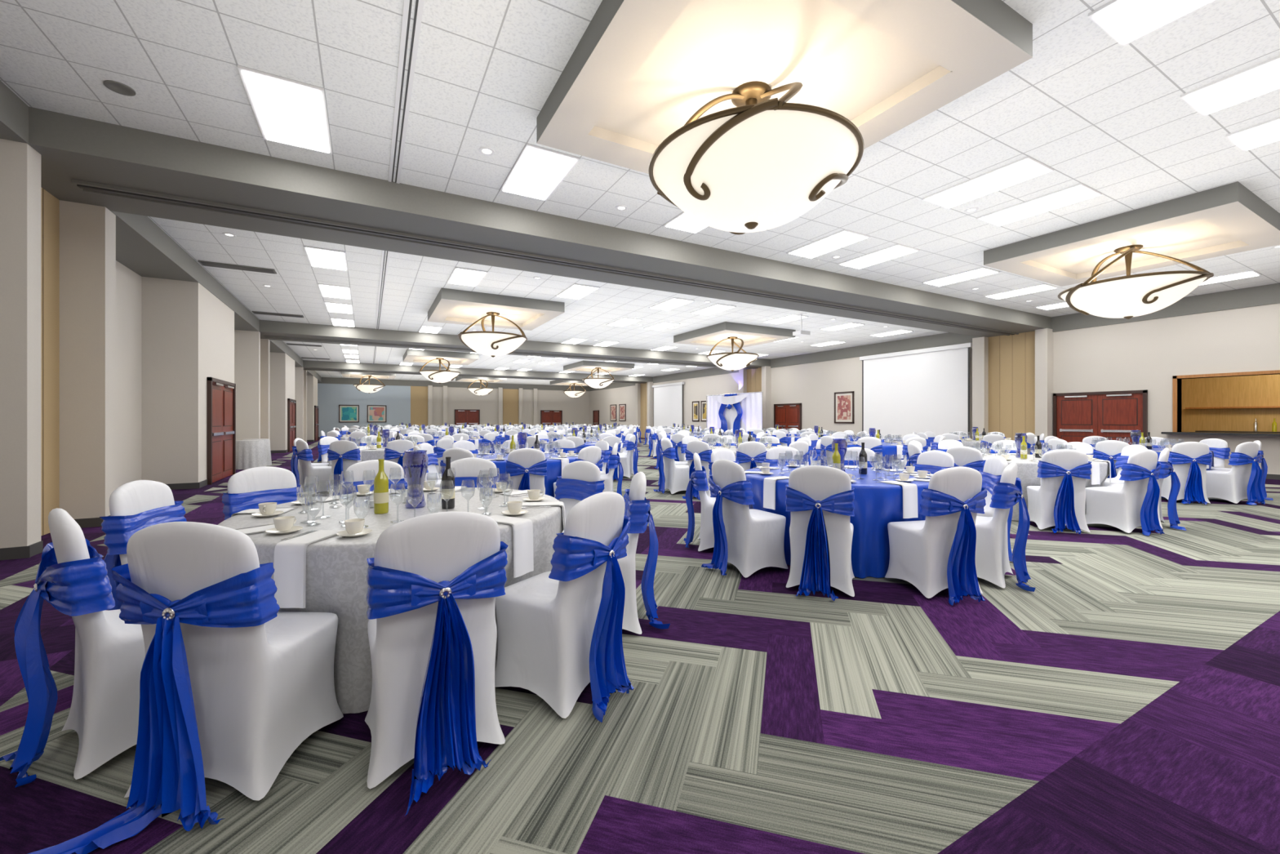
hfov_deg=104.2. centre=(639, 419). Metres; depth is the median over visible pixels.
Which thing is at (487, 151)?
recessed light
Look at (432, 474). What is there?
banquet chair
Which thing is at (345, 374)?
panel
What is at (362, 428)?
banquet chair
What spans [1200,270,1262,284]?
ceiling light panel
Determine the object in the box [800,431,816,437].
banquet chair
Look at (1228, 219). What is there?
panel
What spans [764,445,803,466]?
banquet chair
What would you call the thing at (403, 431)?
banquet chair
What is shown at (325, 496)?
cutlery
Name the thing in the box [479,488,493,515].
water goblet
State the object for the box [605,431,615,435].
banquet chair
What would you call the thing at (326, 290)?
ceiling light panel
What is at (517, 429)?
banquet chair
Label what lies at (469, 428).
banquet chair
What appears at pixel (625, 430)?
banquet chair
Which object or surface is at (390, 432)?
banquet chair
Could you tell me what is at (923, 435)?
banquet chair
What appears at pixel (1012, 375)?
wall
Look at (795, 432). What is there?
banquet chair
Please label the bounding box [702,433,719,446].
banquet chair
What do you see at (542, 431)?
banquet chair
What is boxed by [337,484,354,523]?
wine glass
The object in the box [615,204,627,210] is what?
recessed light
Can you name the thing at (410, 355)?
panel
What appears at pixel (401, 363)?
ceiling light panel
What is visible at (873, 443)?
banquet chair
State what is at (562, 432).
banquet chair
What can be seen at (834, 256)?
recessed light
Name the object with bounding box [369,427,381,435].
banquet chair
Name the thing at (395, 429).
banquet chair
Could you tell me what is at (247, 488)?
banquet chair
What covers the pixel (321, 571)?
round banquet table
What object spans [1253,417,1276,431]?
bottles
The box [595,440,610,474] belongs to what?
banquet chair
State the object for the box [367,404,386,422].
framed picture
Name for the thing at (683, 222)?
ceiling light panel
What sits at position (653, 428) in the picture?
banquet chair
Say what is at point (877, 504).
round banquet table
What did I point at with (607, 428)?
banquet chair
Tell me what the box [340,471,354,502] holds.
wine glass
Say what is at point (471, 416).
door
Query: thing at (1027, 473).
round banquet table
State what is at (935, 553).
banquet chair
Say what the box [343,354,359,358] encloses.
ceiling light panel
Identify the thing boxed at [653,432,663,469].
banquet chair
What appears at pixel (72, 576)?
banquet chair
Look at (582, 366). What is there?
panel
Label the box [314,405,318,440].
door
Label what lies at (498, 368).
ceiling light panel
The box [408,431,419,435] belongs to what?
banquet chair
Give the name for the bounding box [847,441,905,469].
round banquet table
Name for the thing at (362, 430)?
banquet chair
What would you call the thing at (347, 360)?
ceiling light panel
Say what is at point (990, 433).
banquet chair
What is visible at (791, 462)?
coffee cup
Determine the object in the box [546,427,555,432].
banquet chair
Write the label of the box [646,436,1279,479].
baseboard
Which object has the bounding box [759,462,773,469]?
coffee cup
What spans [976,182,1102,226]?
ceiling light panel
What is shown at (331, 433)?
banquet chair
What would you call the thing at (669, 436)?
round banquet table
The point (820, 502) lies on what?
banquet chair
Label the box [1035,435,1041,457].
wine bottle
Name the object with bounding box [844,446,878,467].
banquet chair
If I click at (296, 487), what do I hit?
water goblet
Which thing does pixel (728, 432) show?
banquet chair
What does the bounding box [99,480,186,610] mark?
banquet chair
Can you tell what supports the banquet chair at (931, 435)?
on the floor
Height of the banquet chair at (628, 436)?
0.950 m
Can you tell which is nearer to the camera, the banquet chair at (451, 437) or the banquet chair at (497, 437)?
the banquet chair at (451, 437)
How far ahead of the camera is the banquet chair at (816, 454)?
8.53 m
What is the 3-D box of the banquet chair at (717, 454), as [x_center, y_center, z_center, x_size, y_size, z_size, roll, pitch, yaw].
[1.094,0.813,5.835,0.491,0.950,0.684,0,0,-43]
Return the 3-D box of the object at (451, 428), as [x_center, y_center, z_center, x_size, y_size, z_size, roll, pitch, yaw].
[-5.212,0.364,13.706,1.543,0.345,1.612,0,0,-5]
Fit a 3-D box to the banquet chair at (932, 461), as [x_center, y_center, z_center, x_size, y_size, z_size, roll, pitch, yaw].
[3.090,0.815,5.417,0.644,0.953,0.492,0,0,-20]
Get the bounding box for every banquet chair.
[0,507,145,787]
[28,521,343,853]
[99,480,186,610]
[222,466,302,520]
[290,437,328,475]
[293,439,331,493]
[317,431,325,462]
[317,436,338,462]
[325,431,340,439]
[327,440,360,496]
[331,430,342,439]
[334,427,342,435]
[341,426,349,436]
[341,459,407,494]
[347,427,359,434]
[349,431,366,446]
[353,429,367,435]
[359,435,382,445]
[360,426,369,431]
[364,511,508,814]
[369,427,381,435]
[382,431,397,442]
[383,439,413,488]
[391,427,399,432]
[391,431,396,440]
[393,432,404,439]
[399,428,408,435]
[404,429,414,436]
[404,435,426,444]
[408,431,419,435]
[413,445,441,488]
[417,433,435,445]
[418,442,441,479]
[424,428,436,438]
[433,431,449,438]
[433,437,453,474]
[440,448,474,476]
[441,435,453,444]
[450,457,500,488]
[451,440,478,453]
[452,433,470,442]
[464,426,474,431]
[466,431,480,437]
[473,426,482,430]
[478,432,496,453]
[479,430,491,438]
[492,431,500,448]
[494,431,506,453]
[494,491,634,722]
[500,439,528,453]
[504,429,518,440]
[505,448,546,493]
[511,427,521,432]
[522,428,530,434]
[526,429,536,436]
[526,435,543,451]
[533,433,550,442]
[540,430,546,434]
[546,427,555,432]
[546,431,559,441]
[549,439,577,453]
[552,460,604,554]
[553,445,603,500]
[556,429,568,435]
[564,435,585,453]
[565,432,582,437]
[577,431,588,438]
[581,429,594,435]
[589,428,598,435]
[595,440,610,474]
[596,432,613,440]
[600,442,623,495]
[601,427,611,432]
[603,435,621,480]
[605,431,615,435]
[612,428,621,438]
[617,431,629,453]
[617,434,638,477]
[617,471,670,634]
[618,433,638,472]
[619,428,635,453]
[620,427,628,433]
[621,430,627,446]
[633,427,639,452]
[636,426,641,442]
[644,426,651,444]
[647,429,657,456]
[651,427,656,449]
[653,428,659,442]
[653,429,667,457]
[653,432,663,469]
[653,438,688,493]
[657,431,668,455]
[657,436,688,485]
[663,427,672,434]
[670,428,680,434]
[670,433,684,461]
[677,430,691,435]
[677,431,689,436]
[680,435,698,462]
[682,440,712,499]
[684,453,715,551]
[693,428,703,434]
[701,459,787,577]
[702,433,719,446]
[704,431,718,435]
[708,448,739,497]
[715,428,724,435]
[715,435,736,446]
[723,429,732,435]
[735,441,767,471]
[742,433,753,442]
[747,427,755,435]
[752,428,764,439]
[754,431,764,441]
[759,435,781,446]
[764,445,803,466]
[765,427,775,432]
[772,430,778,436]
[774,431,788,446]
[777,429,788,436]
[785,465,854,600]
[788,440,810,465]
[789,429,802,435]
[796,437,813,465]
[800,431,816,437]
[804,434,821,465]
[808,433,818,453]
[810,439,826,465]
[820,435,835,465]
[822,429,829,435]
[831,432,847,439]
[832,431,848,439]
[844,430,854,441]
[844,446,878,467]
[854,431,865,440]
[856,436,883,467]
[864,433,884,442]
[884,466,986,605]
[891,436,928,469]
[901,433,919,442]
[904,442,921,469]
[906,440,925,466]
[912,450,957,474]
[916,432,930,451]
[924,431,935,448]
[929,435,942,450]
[935,435,946,450]
[936,439,963,452]
[942,433,961,442]
[946,445,986,471]
[951,431,969,438]
[975,462,1035,591]
[976,455,1013,561]
[980,434,1004,453]
[986,431,1005,438]
[989,440,1017,453]
[1026,434,1036,454]
[1026,448,1092,533]
[1030,436,1044,454]
[1039,433,1045,453]
[1042,435,1057,452]
[1045,438,1066,452]
[1058,441,1096,457]
[1082,435,1108,446]
[1084,448,1164,535]
[1093,440,1129,478]
[1102,444,1146,486]
[1106,447,1186,530]
[1138,436,1171,448]
[1160,441,1212,504]
[1199,438,1230,467]
[1205,441,1265,505]
[1210,440,1273,500]
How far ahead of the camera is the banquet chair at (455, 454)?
5.96 m
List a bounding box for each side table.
[235,440,266,469]
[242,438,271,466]
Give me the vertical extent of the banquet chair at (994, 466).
0.953 m
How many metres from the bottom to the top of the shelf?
1.639 m
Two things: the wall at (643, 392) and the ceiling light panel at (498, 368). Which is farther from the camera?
the wall at (643, 392)
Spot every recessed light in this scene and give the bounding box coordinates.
[222,232,235,236]
[479,146,494,155]
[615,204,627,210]
[831,255,841,258]
[964,207,978,213]
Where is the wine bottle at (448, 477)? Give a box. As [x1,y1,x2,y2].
[441,456,454,509]
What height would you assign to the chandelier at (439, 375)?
1.160 m
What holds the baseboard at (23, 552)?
attached to the wall at (105, 366)
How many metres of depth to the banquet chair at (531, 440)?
10.20 m
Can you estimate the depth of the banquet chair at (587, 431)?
16.92 m
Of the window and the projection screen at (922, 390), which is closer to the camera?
the window
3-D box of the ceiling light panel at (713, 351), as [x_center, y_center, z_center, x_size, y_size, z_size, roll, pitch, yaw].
[3.120,-2.937,21.716,0.610,0.026,1.220,0,0,-29]
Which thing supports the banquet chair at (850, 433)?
on the floor
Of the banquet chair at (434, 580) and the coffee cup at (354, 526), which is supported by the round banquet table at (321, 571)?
the coffee cup at (354, 526)
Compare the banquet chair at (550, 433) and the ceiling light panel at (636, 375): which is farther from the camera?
the ceiling light panel at (636, 375)
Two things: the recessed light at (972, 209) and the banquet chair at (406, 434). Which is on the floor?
the banquet chair at (406, 434)
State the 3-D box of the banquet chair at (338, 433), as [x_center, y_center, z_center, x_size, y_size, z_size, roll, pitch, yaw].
[-9.674,0.815,16.012,0.677,0.952,0.496,0,0,5]
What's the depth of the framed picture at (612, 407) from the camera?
39.87 m
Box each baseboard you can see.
[0,439,314,559]
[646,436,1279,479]
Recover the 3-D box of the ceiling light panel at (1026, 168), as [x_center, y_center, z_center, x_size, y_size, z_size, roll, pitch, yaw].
[4.314,-2.937,6.249,0.610,0.026,1.220,0,0,-29]
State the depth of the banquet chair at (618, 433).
18.45 m
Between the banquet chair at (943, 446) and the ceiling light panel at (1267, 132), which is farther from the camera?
the banquet chair at (943, 446)
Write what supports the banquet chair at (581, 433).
on the floor
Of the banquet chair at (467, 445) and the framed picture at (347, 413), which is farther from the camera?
the framed picture at (347, 413)
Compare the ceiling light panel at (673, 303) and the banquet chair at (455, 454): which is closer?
the banquet chair at (455, 454)
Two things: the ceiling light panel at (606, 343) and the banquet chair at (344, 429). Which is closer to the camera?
the ceiling light panel at (606, 343)
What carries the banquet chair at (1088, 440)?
on the floor
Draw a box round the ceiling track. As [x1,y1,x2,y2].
[372,0,424,363]
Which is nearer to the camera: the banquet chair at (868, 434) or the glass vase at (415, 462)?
the glass vase at (415, 462)
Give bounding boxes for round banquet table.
[217,486,564,713]
[327,444,435,466]
[340,435,405,440]
[434,437,482,450]
[475,451,578,497]
[540,440,596,452]
[558,435,599,441]
[666,434,703,439]
[687,445,772,465]
[744,464,932,577]
[786,435,821,446]
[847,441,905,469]
[933,438,1013,453]
[982,453,1111,521]
[1092,446,1213,497]
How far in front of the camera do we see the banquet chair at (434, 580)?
1.80 m
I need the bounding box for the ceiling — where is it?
[0,0,1279,386]
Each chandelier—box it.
[352,375,385,393]
[418,357,460,383]
[457,311,527,357]
[466,379,493,395]
[562,382,586,398]
[582,367,614,389]
[648,80,864,234]
[706,336,759,371]
[1057,244,1213,319]
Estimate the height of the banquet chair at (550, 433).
0.952 m
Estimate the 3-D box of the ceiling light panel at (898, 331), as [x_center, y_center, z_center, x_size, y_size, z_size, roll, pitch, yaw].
[8.525,-2.937,16.923,0.610,0.026,1.220,0,0,-29]
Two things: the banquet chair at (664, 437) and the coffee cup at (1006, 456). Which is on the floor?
the banquet chair at (664, 437)
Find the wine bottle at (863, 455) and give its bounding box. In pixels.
[858,442,866,474]
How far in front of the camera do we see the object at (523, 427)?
21.93 m
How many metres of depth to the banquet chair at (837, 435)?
12.50 m
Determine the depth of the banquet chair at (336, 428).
20.93 m
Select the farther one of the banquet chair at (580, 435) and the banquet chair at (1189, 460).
the banquet chair at (580, 435)
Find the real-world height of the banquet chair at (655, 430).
0.950 m
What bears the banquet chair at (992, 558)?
on the floor
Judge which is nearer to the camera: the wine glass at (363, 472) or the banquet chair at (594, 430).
the wine glass at (363, 472)
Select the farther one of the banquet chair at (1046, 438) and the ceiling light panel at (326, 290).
the ceiling light panel at (326, 290)
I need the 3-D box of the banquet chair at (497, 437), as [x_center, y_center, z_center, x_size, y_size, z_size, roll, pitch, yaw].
[-4.399,0.815,14.597,0.677,0.952,0.497,0,0,-43]
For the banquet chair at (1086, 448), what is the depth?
7.53 m
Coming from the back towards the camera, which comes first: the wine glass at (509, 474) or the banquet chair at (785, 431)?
the banquet chair at (785, 431)
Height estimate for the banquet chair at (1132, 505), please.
0.953 m
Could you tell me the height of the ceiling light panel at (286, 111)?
0.026 m
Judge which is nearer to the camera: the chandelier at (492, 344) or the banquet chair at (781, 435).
the chandelier at (492, 344)
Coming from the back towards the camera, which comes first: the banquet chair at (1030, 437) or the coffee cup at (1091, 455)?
the banquet chair at (1030, 437)
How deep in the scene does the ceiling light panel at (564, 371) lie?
30.48 m
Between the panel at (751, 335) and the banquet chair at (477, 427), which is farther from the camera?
the banquet chair at (477, 427)
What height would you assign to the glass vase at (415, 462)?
0.341 m
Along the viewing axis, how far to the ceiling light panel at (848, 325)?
15.69 m
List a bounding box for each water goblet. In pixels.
[296,487,311,512]
[305,495,322,525]
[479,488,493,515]
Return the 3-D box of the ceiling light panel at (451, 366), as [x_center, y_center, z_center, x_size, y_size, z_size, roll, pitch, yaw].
[-10.188,-2.937,27.427,0.610,0.026,1.220,0,0,-29]
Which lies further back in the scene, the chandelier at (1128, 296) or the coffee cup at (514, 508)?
the chandelier at (1128, 296)
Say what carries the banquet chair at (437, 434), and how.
on the floor
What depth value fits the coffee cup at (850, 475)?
4.22 m
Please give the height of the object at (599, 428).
0.345 m
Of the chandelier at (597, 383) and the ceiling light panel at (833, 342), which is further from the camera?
the chandelier at (597, 383)
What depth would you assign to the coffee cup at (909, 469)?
4.93 m
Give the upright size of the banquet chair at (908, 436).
0.950 m
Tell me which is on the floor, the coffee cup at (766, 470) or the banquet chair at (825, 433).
the banquet chair at (825, 433)
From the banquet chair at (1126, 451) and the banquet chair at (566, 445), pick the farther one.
the banquet chair at (566, 445)
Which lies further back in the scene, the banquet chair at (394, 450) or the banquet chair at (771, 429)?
the banquet chair at (771, 429)
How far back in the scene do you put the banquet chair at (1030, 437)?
11.72 m
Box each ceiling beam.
[28,106,1051,337]
[259,320,769,368]
[302,360,653,383]
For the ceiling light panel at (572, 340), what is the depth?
18.48 m
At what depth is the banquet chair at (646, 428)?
25.49 m
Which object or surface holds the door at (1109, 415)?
in the wall at (1145, 354)
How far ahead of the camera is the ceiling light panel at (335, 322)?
14.95 m
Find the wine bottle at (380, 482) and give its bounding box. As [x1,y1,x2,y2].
[373,458,388,514]
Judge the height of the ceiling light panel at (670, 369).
0.026 m
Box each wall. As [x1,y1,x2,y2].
[0,138,317,548]
[317,382,589,436]
[589,302,1279,474]
[635,382,653,438]
[738,365,771,432]
[972,328,1053,453]
[1182,373,1279,431]
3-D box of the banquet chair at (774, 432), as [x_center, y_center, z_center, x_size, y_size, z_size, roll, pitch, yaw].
[4.610,0.814,16.300,0.492,0.952,0.673,0,0,-42]
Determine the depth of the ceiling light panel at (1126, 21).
3.60 m
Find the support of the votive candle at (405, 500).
on the round banquet table at (321, 571)
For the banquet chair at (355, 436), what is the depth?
14.46 m
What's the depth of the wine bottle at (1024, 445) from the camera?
6.84 m
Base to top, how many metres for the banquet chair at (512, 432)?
0.952 m
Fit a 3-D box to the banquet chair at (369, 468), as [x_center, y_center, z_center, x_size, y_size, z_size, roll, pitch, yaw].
[-2.135,0.813,4.041,0.491,0.950,0.684,0,0,-33]
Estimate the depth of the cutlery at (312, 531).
2.30 m
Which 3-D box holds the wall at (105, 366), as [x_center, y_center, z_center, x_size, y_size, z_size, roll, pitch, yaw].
[-12.111,-0.675,15.031,1.190,3.950,44.000,0,0,-29]
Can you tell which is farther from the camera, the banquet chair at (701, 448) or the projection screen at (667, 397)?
the projection screen at (667, 397)
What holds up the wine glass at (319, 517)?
on the round banquet table at (321, 571)
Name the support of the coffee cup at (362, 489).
on the round banquet table at (321, 571)
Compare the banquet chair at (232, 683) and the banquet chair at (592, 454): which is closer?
the banquet chair at (232, 683)
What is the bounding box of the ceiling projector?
[792,312,810,336]
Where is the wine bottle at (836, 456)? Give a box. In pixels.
[831,443,840,469]
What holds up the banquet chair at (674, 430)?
on the floor
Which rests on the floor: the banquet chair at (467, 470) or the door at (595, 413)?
the banquet chair at (467, 470)
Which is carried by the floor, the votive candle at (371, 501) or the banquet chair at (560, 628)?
the banquet chair at (560, 628)
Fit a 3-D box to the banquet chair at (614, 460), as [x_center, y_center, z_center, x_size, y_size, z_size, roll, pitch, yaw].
[-0.541,0.815,7.284,0.644,0.953,0.491,0,0,-1]
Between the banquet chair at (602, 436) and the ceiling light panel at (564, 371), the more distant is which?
the ceiling light panel at (564, 371)
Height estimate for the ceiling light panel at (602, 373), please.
0.026 m
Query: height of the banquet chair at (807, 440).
0.950 m
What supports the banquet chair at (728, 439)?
on the floor
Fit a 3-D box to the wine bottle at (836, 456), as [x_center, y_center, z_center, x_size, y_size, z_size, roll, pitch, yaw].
[1.881,0.382,4.769,0.077,0.310,0.076,0,0,-29]
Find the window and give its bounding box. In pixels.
[1160,369,1279,435]
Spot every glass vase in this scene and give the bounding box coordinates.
[402,449,428,507]
[831,438,847,471]
[1014,432,1026,457]
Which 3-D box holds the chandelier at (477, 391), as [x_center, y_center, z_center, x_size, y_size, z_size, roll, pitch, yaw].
[-11.041,-2.220,34.544,1.774,1.160,1.783,0,0,35]
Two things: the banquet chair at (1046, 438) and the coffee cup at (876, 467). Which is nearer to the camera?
the coffee cup at (876, 467)
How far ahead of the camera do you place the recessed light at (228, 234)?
7.92 m
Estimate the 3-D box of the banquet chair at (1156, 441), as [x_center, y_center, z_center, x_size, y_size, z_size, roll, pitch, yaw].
[9.969,0.815,9.698,0.644,0.953,0.491,0,0,-34]
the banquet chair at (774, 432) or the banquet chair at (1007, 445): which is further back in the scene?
the banquet chair at (774, 432)
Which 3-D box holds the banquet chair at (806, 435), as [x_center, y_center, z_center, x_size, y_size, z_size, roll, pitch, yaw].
[4.002,0.815,11.355,0.644,0.953,0.492,0,0,10]
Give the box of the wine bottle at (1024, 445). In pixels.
[1020,435,1026,458]
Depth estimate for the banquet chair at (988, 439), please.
11.78 m
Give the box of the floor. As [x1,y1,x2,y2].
[0,437,1279,853]
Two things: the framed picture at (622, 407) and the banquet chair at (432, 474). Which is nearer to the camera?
the banquet chair at (432, 474)
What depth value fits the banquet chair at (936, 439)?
11.02 m
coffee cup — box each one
[251,502,283,517]
[265,515,302,534]
[290,491,318,505]
[336,518,372,537]
[351,484,373,495]
[422,480,439,491]
[491,481,511,493]
[501,501,528,515]
[522,488,545,502]
[758,466,773,475]
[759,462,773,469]
[786,460,799,466]
[847,473,856,483]
[871,462,885,470]
[894,472,913,482]
[902,466,917,473]
[913,470,930,479]
[996,449,1007,453]
[1001,454,1012,460]
[1087,454,1096,460]
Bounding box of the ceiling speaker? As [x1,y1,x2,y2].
[103,80,135,96]
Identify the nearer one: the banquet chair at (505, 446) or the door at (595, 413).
the banquet chair at (505, 446)
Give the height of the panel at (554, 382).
0.250 m
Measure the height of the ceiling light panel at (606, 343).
0.026 m
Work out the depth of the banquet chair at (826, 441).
10.52 m
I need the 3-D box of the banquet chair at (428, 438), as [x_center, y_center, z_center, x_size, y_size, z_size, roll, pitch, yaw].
[-5.341,0.815,12.495,0.492,0.953,0.644,0,0,2]
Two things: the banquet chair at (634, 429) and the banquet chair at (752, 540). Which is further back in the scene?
the banquet chair at (634, 429)
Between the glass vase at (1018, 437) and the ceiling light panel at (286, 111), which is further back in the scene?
the glass vase at (1018, 437)
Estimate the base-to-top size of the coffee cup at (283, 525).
0.070 m
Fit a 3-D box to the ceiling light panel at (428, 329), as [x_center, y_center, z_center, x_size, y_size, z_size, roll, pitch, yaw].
[-6.853,-2.937,16.256,0.610,0.026,1.220,0,0,-29]
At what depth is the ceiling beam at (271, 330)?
17.36 m
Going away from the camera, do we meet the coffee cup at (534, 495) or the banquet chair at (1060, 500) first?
the coffee cup at (534, 495)
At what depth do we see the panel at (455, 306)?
12.45 m
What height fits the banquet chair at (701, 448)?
0.952 m
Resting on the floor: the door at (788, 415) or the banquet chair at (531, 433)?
the banquet chair at (531, 433)
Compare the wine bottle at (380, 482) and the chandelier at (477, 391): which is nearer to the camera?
the wine bottle at (380, 482)
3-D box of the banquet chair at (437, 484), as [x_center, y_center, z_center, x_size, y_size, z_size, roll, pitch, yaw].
[-2.772,0.815,6.596,0.677,0.952,0.496,0,0,-31]
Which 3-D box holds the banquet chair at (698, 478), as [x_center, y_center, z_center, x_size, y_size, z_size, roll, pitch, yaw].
[0.764,0.815,5.065,0.644,0.953,0.491,0,0,6]
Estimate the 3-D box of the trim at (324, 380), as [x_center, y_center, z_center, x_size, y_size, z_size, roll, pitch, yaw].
[-13.666,-2.735,39.226,20.900,0.430,0.060,0,0,-29]
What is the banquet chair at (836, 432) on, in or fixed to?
on the floor
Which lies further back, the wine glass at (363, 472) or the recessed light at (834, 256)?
the recessed light at (834, 256)
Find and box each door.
[206,377,235,484]
[287,398,296,452]
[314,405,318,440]
[454,408,479,425]
[540,409,562,425]
[592,409,599,426]
[773,403,801,431]
[1053,390,1147,444]
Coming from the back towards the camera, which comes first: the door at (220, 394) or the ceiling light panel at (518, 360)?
the ceiling light panel at (518, 360)
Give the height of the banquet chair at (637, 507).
0.952 m
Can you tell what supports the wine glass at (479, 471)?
on the round banquet table at (321, 571)
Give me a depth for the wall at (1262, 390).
13.36 m
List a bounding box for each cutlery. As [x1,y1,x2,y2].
[235,523,274,529]
[280,529,317,540]
[324,496,347,498]
[521,506,551,507]
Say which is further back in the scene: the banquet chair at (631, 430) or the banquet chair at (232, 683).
the banquet chair at (631, 430)
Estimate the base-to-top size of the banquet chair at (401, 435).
0.952 m
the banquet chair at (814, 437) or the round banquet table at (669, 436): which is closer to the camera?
the banquet chair at (814, 437)
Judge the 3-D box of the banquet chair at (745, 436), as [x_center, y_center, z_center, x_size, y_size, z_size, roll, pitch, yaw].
[2.474,0.813,12.183,0.491,0.950,0.684,0,0,-26]
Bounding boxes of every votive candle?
[367,499,373,507]
[400,488,407,502]
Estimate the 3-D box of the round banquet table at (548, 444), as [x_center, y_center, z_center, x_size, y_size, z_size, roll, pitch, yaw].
[-1.521,0.910,11.470,1.891,0.763,1.931,0,0,30]
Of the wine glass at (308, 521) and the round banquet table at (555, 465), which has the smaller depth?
the wine glass at (308, 521)
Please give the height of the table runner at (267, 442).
0.745 m
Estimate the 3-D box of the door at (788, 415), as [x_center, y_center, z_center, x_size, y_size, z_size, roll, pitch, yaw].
[6.899,0.275,23.329,0.090,2.050,1.700,0,0,-29]
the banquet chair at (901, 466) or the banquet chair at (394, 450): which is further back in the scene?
the banquet chair at (901, 466)
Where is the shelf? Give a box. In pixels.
[1185,405,1279,433]
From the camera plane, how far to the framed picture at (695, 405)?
29.84 m
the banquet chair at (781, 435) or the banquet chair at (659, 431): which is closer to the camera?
the banquet chair at (781, 435)
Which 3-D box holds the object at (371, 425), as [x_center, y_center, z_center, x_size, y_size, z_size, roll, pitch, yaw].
[-11.998,0.364,22.176,1.543,0.345,1.612,0,0,-14]
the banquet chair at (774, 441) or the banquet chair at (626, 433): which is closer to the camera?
the banquet chair at (774, 441)
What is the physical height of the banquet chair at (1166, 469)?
0.950 m
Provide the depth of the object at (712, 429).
13.24 m
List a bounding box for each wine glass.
[299,484,316,523]
[304,479,319,510]
[315,481,331,518]
[328,474,342,507]
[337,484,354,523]
[339,486,356,526]
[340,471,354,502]
[362,471,375,501]
[389,484,405,523]
[476,475,489,508]
[478,471,490,500]
[497,474,511,506]
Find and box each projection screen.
[652,382,684,429]
[859,342,972,441]
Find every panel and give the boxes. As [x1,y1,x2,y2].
[237,65,332,154]
[303,245,347,271]
[317,283,351,299]
[324,301,353,313]
[329,317,355,327]
[341,348,358,353]
[341,371,395,378]
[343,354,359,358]
[345,359,359,363]
[399,362,413,365]
[402,348,479,364]
[417,325,442,333]
[427,288,564,330]
[446,266,488,286]
[449,364,462,367]
[455,376,506,382]
[494,367,510,369]
[499,142,580,200]
[512,359,530,362]
[516,368,531,370]
[536,0,1032,173]
[538,360,555,364]
[550,380,586,386]
[555,283,599,299]
[560,337,587,344]
[560,370,573,373]
[563,360,634,373]
[592,340,619,346]
[596,372,608,374]
[606,316,642,326]
[630,373,643,376]
[643,321,679,330]
[648,297,694,310]
[649,345,677,351]
[660,368,678,370]
[662,211,708,233]
[673,321,795,348]
[689,303,736,315]
[697,350,724,354]
[762,314,808,324]
[786,229,870,258]
[809,340,845,346]
[819,322,865,330]
[837,243,919,269]
[869,328,913,337]
[921,155,1053,208]
[921,266,999,286]
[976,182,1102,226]
[983,181,1279,286]
[983,283,1057,299]
[1034,301,1068,310]
[1088,0,1216,46]
[1180,55,1279,116]
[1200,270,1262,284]
[1225,116,1279,151]
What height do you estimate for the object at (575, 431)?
0.345 m
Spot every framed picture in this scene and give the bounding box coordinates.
[338,404,359,422]
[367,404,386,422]
[609,404,616,421]
[618,404,626,421]
[692,400,699,421]
[700,400,707,421]
[834,391,853,423]
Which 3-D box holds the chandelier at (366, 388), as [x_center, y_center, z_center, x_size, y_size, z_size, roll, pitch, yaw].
[-17.009,-2.220,31.270,1.774,1.160,1.783,0,0,15]
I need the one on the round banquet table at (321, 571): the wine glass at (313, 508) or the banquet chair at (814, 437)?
the wine glass at (313, 508)
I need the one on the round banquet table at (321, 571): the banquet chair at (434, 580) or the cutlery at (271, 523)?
the cutlery at (271, 523)
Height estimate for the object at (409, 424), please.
0.345 m
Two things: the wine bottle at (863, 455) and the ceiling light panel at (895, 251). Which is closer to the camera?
the wine bottle at (863, 455)
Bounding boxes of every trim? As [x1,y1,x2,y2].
[0,80,321,382]
[317,377,589,391]
[589,282,1279,391]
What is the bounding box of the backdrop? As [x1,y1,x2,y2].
[706,391,762,436]
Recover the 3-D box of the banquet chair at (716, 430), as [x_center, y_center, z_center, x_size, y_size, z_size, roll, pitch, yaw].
[2.797,0.815,18.244,0.677,0.952,0.496,0,0,-42]
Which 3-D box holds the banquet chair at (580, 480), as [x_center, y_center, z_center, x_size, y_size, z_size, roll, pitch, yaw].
[-0.582,0.815,3.959,0.496,0.952,0.677,0,0,40]
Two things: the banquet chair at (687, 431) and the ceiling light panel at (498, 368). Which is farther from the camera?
the ceiling light panel at (498, 368)

